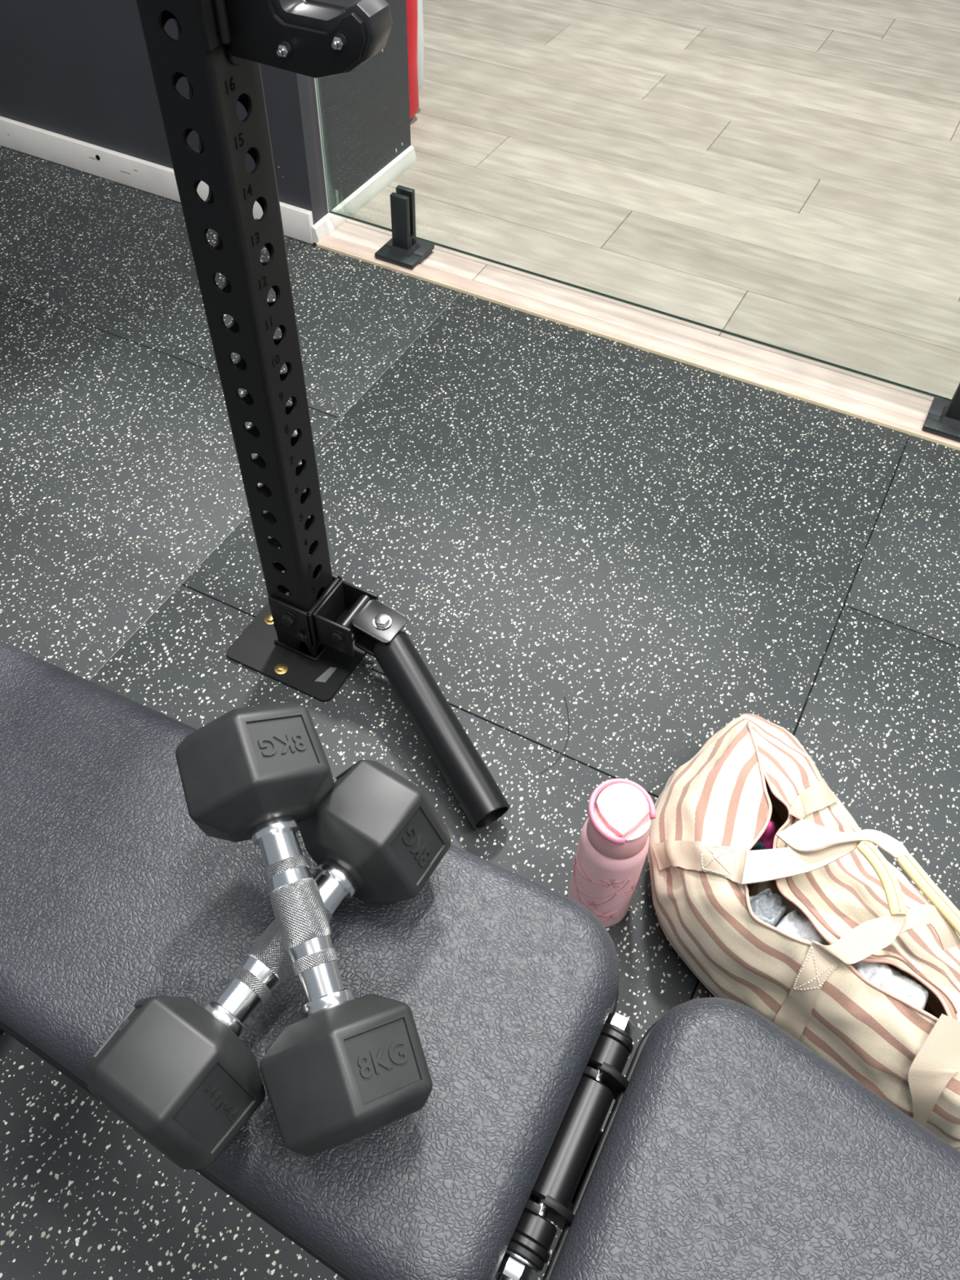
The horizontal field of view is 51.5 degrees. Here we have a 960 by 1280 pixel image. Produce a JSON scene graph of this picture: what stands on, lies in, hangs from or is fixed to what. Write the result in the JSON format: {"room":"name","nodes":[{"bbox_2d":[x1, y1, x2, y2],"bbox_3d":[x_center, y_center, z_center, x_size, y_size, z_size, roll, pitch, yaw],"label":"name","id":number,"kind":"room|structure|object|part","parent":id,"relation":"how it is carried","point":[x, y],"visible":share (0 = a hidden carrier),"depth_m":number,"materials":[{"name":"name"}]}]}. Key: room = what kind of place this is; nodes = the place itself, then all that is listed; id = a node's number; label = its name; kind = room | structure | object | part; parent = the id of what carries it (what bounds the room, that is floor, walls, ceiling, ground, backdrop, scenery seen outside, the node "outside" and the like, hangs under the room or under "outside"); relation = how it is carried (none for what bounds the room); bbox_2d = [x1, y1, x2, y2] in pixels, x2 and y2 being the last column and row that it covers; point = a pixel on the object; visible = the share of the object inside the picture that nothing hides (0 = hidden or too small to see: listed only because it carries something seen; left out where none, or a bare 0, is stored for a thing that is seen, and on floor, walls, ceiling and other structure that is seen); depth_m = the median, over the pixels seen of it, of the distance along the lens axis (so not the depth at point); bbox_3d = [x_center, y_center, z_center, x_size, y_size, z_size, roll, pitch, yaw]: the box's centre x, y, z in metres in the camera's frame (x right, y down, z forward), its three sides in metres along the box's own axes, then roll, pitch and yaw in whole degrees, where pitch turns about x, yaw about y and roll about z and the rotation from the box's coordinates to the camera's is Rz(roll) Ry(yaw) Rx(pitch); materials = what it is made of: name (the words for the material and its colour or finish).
{"room":"gym","nodes":[
{"label":"gym","id":0,"kind":"room"},
{"bbox_2d":[0,0,410,225],"bbox_3d":[-1.412,-2.411,1.748,2.621,2.700,0.446,23,55,16],"label":"wall","id":1,"kind":"structure","parent":0,"point":[77,69],"depth_m":2.28,"materials":[{"name":"grey paint"}]},
{"bbox_2d":[0,115,313,244],"bbox_3d":[-1.547,-1.439,2.649,2.619,0.074,0.017,23,55,16],"label":"baseboard","id":2,"kind":"structure","parent":1,"relation":"attached to","point":[100,162],"depth_m":2.44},
{"bbox_2d":[311,145,416,243],"bbox_3d":[-0.275,-1.091,2.426,0.016,0.038,0.455,23,55,16],"label":"baseboard","id":3,"kind":"structure","parent":1,"relation":"attached to","point":[326,225],"depth_m":2.42,"materials":[{"name":"white wood"}]},
{"bbox_2d":[316,235,959,450],"bbox_3d":[1.136,-0.292,1.860,3.400,0.022,0.042,23,55,16],"label":"trim","id":4,"kind":"structure","parent":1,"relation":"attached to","point":[885,418],"depth_m":2.09,"materials":[{"name":"brown wood"}]},
{"bbox_2d":[0,146,959,1279],"bbox_3d":[-0.845,0.461,1.249,6.050,0.060,3.516,23,55,16],"label":"floor","id":5,"kind":"structure","parent":0,"point":[602,555],"depth_m":1.71,"materials":[{"name":"rubber"}]},
{"bbox_2d":[136,0,366,702],"bbox_3d":[-0.249,-0.687,0.733,0.193,2.200,0.194,23,55,16],"label":"upright","id":6,"kind":"object","parent":5,"relation":"on","point":[215,85],"visible":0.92,"depth_m":1.11,"materials":[{"name":"black metal"}]},
{"bbox_2d":[264,614,273,625],"bbox_3d":[-0.338,-0.033,1.607,0.021,0.002,0.021,-33,59,-24],"label":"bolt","id":7,"kind":"object","parent":6,"relation":"in","point":[268,618],"depth_m":1.60,"materials":[{"name":"yellow metal"}]},
{"bbox_2d":[274,662,288,674],"bbox_3d":[-0.309,0.045,1.546,0.021,0.002,0.021,5,52,2],"label":"bolt","id":8,"kind":"object","parent":6,"relation":"in","point":[279,668],"depth_m":1.54,"materials":[{"name":"yellow metal"}]},
{"bbox_2d":[196,0,392,78],"bbox_3d":[-0.181,-0.588,0.782,0.216,0.278,0.068,23,55,16],"label":"j-hook","id":9,"kind":"object","parent":6,"relation":"attached to","point":[313,38],"visible":1,"depth_m":0.85,"materials":[{"name":"black plastic"}]},
{"bbox_3d":[-0.219,-0.613,0.785,0.006,0.252,0.066,23,55,16],"label":"plate","id":10,"kind":"part","parent":9,"relation":"part of","materials":[{"name":"black metal"}]},
{"bbox_2d":[276,40,292,57],"bbox_3d":[-0.170,-0.505,0.855,0.014,0.014,0.011,23,55,16],"label":"bolt","id":11,"kind":"object","parent":9,"relation":"in","point":[284,47],"depth_m":0.85,"materials":[{"name":"metal"}]},
{"bbox_2d":[331,32,347,50],"bbox_3d":[-0.118,-0.495,0.826,0.014,0.014,0.011,23,55,16],"label":"bolt","id":12,"kind":"object","parent":9,"relation":"in","point":[339,40],"depth_m":0.82,"materials":[{"name":"metal"}]},
{"bbox_3d":[-0.273,-0.006,1.593,0.193,0.006,0.194,23,55,16],"label":"foot plate","id":13,"kind":"part","parent":6,"relation":"part of","materials":[{"name":"black metal"}]},
{"bbox_2d":[267,573,510,828],"bbox_3d":[-0.120,0.065,1.461,0.134,0.126,0.492,-36,61,-26],"label":"attachment","id":14,"kind":"object","parent":6,"relation":"attached to","point":[345,613],"visible":0.97,"depth_m":1.44,"materials":[{"name":"metal"}]},
{"bbox_2d":[282,611,297,625],"bbox_3d":[-0.285,-0.033,1.492,0.026,0.026,0.002,23,55,16],"label":"bolt","id":15,"kind":"object","parent":14,"relation":"in","point":[289,618],"depth_m":1.48,"materials":[{"name":"black metal"}]},
{"bbox_2d":[331,630,345,641],"bbox_3d":[-0.209,-0.006,1.473,0.023,0.023,0.002,23,55,16],"label":"bolt","id":16,"kind":"object","parent":14,"relation":"in","point":[336,635],"depth_m":1.47,"materials":[{"name":"black metal"}]},
{"bbox_3d":[-0.149,0.002,1.502,0.066,0.011,0.058,26,55,18],"label":"clevis plate","id":17,"kind":"part","parent":14,"relation":"part of","materials":[{"name":"black metal"}]},
{"bbox_3d":[-0.148,-0.027,1.466,0.066,0.011,0.058,26,55,18],"label":"clevis plate","id":18,"kind":"part","parent":14,"relation":"part of","materials":[{"name":"black metal"}]},
{"bbox_2d":[373,615,391,629],"bbox_3d":[-0.144,-0.027,1.462,0.028,0.002,0.028,18,53,12],"label":"bolt","id":19,"kind":"object","parent":14,"relation":"in","point":[380,622],"depth_m":1.46,"materials":[{"name":"metal"}]},
{"bbox_2d":[0,640,959,1279],"bbox_3d":[-0.105,0.419,0.955,1.238,0.484,0.400,23,55,16],"label":"weight bench","id":20,"kind":"object","parent":5,"relation":"on","point":[727,1148],"visible":0.84,"depth_m":0.74,"materials":[{"name":"leather"}]},
{"bbox_2d":[85,759,451,1169],"bbox_3d":[-0.146,0.226,0.735,0.118,0.104,0.298,27,56,20],"label":"dumbbell","id":21,"kind":"object","parent":20,"relation":"on","point":[179,1072],"visible":0.79,"depth_m":0.68,"materials":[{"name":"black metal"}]},
{"bbox_3d":[-0.146,0.226,0.735,0.031,0.031,0.142,27,56,20],"label":"handle","id":22,"kind":"part","parent":21,"relation":"part of","materials":[{"name":"silver metal"}]},
{"bbox_2d":[175,702,432,1156],"bbox_3d":[-0.128,0.196,0.711,0.109,0.182,0.310,-17,54,-15],"label":"dumbbell","id":23,"kind":"object","parent":20,"relation":"on","point":[351,1068],"visible":1,"depth_m":0.69,"materials":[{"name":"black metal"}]},
{"bbox_3d":[-0.128,0.196,0.711,0.031,0.031,0.142,-29,69,17],"label":"handle","id":24,"kind":"part","parent":23,"relation":"part of","materials":[{"name":"silver metal"}]},
{"bbox_2d":[505,1248,539,1274],"bbox_3d":[0.028,0.441,0.708,0.032,0.032,0.002,23,55,16],"label":"washer","id":25,"kind":"object","parent":20,"relation":"in","point":[517,1261],"depth_m":0.70,"materials":[{"name":"metal"}]},
{"bbox_2d":[506,1240,544,1271],"bbox_3d":[0.030,0.438,0.710,0.034,0.034,0.006,23,55,16],"label":"washer","id":26,"kind":"object","parent":20,"relation":"in","point":[522,1255],"depth_m":0.70,"materials":[{"name":"metal"}]},
{"bbox_2d":[511,1231,549,1263],"bbox_3d":[0.032,0.434,0.714,0.037,0.037,0.006,23,55,16],"label":"washer","id":27,"kind":"object","parent":20,"relation":"in","point":[526,1246],"depth_m":0.70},
{"bbox_2d":[600,1026,633,1054],"bbox_3d":[0.107,0.323,0.803,0.034,0.034,0.006,23,55,16],"label":"washer","id":28,"kind":"object","parent":20,"relation":"in","point":[615,1040],"depth_m":0.79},
{"bbox_2d":[604,1022,632,1043],"bbox_3d":[0.109,0.320,0.806,0.030,0.030,0.004,23,55,16],"label":"washer","id":29,"kind":"object","parent":20,"relation":"in","point":[614,1033],"depth_m":0.79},
{"bbox_2d":[568,778,655,927],"bbox_3d":[0.161,0.268,1.231,0.084,0.250,0.084,23,55,16],"label":"water bottle","id":30,"kind":"object","parent":5,"relation":"on","point":[613,845],"visible":0.96,"depth_m":1.16,"materials":[{"name":"pink metal"}]},
{"bbox_3d":[0.164,0.192,1.144,0.057,0.018,0.058,-29,58,-22],"label":"flip lid","id":31,"kind":"part","parent":30,"relation":"part of","materials":[{"name":"pink plastic"}]},
{"bbox_2d":[647,713,959,1151],"bbox_3d":[0.402,0.318,1.184,0.312,0.265,0.556,-23,56,-19],"label":"duffel bag","id":32,"kind":"object","parent":5,"relation":"on","point":[713,810],"visible":0.91,"depth_m":1.11,"materials":[{"name":"yellow fabric"}]},
{"bbox_2d":[746,840,764,891],"bbox_3d":[0.332,0.291,1.250,0.035,0.159,0.032,23,55,16],"label":"cloth","id":33,"kind":"object","parent":32,"relation":"in","point":[759,845],"visible":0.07,"depth_m":1.19,"materials":[{"name":"teal fabric"}]},
{"bbox_2d":[758,820,775,849],"bbox_3d":[0.342,0.272,1.254,0.043,0.176,0.045,23,55,16],"label":"pouch","id":34,"kind":"object","parent":32,"relation":"in","point":[766,838],"visible":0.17,"depth_m":1.19,"materials":[{"name":"fabric"}]},
{"bbox_2d":[749,888,786,927],"bbox_3d":[0.316,0.323,1.146,0.073,0.097,0.056,-32,59,-24],"label":"shirt","id":35,"kind":"object","parent":32,"relation":"in","point":[768,907],"visible":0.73,"depth_m":1.11,"materials":[{"name":"grey fabric"}]},
{"bbox_2d":[775,909,824,944],"bbox_3d":[0.356,0.345,1.129,0.060,0.099,0.059,33,58,22],"label":"towel","id":36,"kind":"object","parent":32,"relation":"in","point":[800,926],"visible":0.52,"depth_m":1.10,"materials":[{"name":"white fabric"}]},
{"bbox_3d":[0.438,0.257,1.078,0.024,0.014,0.089,-10,53,-9],"label":"padded handle","id":37,"kind":"part","parent":32,"relation":"part of","materials":[{"name":"yellow fabric"}]},
{"bbox_2d":[850,960,928,1009],"bbox_3d":[0.438,0.396,1.091,0.094,0.101,0.064,23,55,16],"label":"towel","id":38,"kind":"object","parent":32,"relation":"in","point":[882,975],"visible":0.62,"depth_m":1.06,"materials":[{"name":"white fabric"}]},
{"bbox_3d":[0.490,0.278,1.065,0.020,0.023,0.111,-25,56,-20],"label":"padded handle","id":39,"kind":"part","parent":32,"relation":"part of","materials":[{"name":"yellow fabric"}]},
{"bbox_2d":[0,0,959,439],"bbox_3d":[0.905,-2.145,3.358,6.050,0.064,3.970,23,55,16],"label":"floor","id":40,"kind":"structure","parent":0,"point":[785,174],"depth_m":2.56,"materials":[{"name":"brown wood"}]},
{"bbox_2d":[374,185,434,269],"bbox_3d":[-0.171,-0.929,2.229,0.100,0.158,0.103,23,55,16],"label":"spigot","id":41,"kind":"object","parent":40,"relation":"on","point":[402,250],"visible":0.98,"depth_m":2.24,"materials":[{"name":"black metal"}]},
{"bbox_3d":[-0.172,-0.890,2.278,0.100,0.012,0.103,23,55,16],"label":"plate","id":42,"kind":"part","parent":41,"relation":"part of","materials":[{"name":"black metal"}]},
{"bbox_2d":[405,0,423,119],"bbox_3d":[-0.293,-1.837,2.307,0.330,1.150,0.128,23,55,16],"label":"pad","id":43,"kind":"object","parent":40,"relation":"on","point":[415,24],"visible":0.21,"depth_m":2.58,"materials":[{"name":"red plastic"}]},
{"bbox_2d":[922,382,959,441],"bbox_3d":[0.925,-0.466,1.892,0.100,0.158,0.103,23,55,16],"label":"spigot","id":44,"kind":"object","parent":40,"relation":"on","point":[943,417],"visible":0.93,"depth_m":1.92,"materials":[{"name":"black metal"}]},
{"bbox_2d":[314,77,952,402],"bbox_3d":[0.668,-0.952,1.505,2.266,1.243,0.008,23,55,16],"label":"glass wall","id":45,"kind":"structure","parent":0,"point":[337,205],"depth_m":2.13,"materials":[{"name":"clear glass"}]}
]}

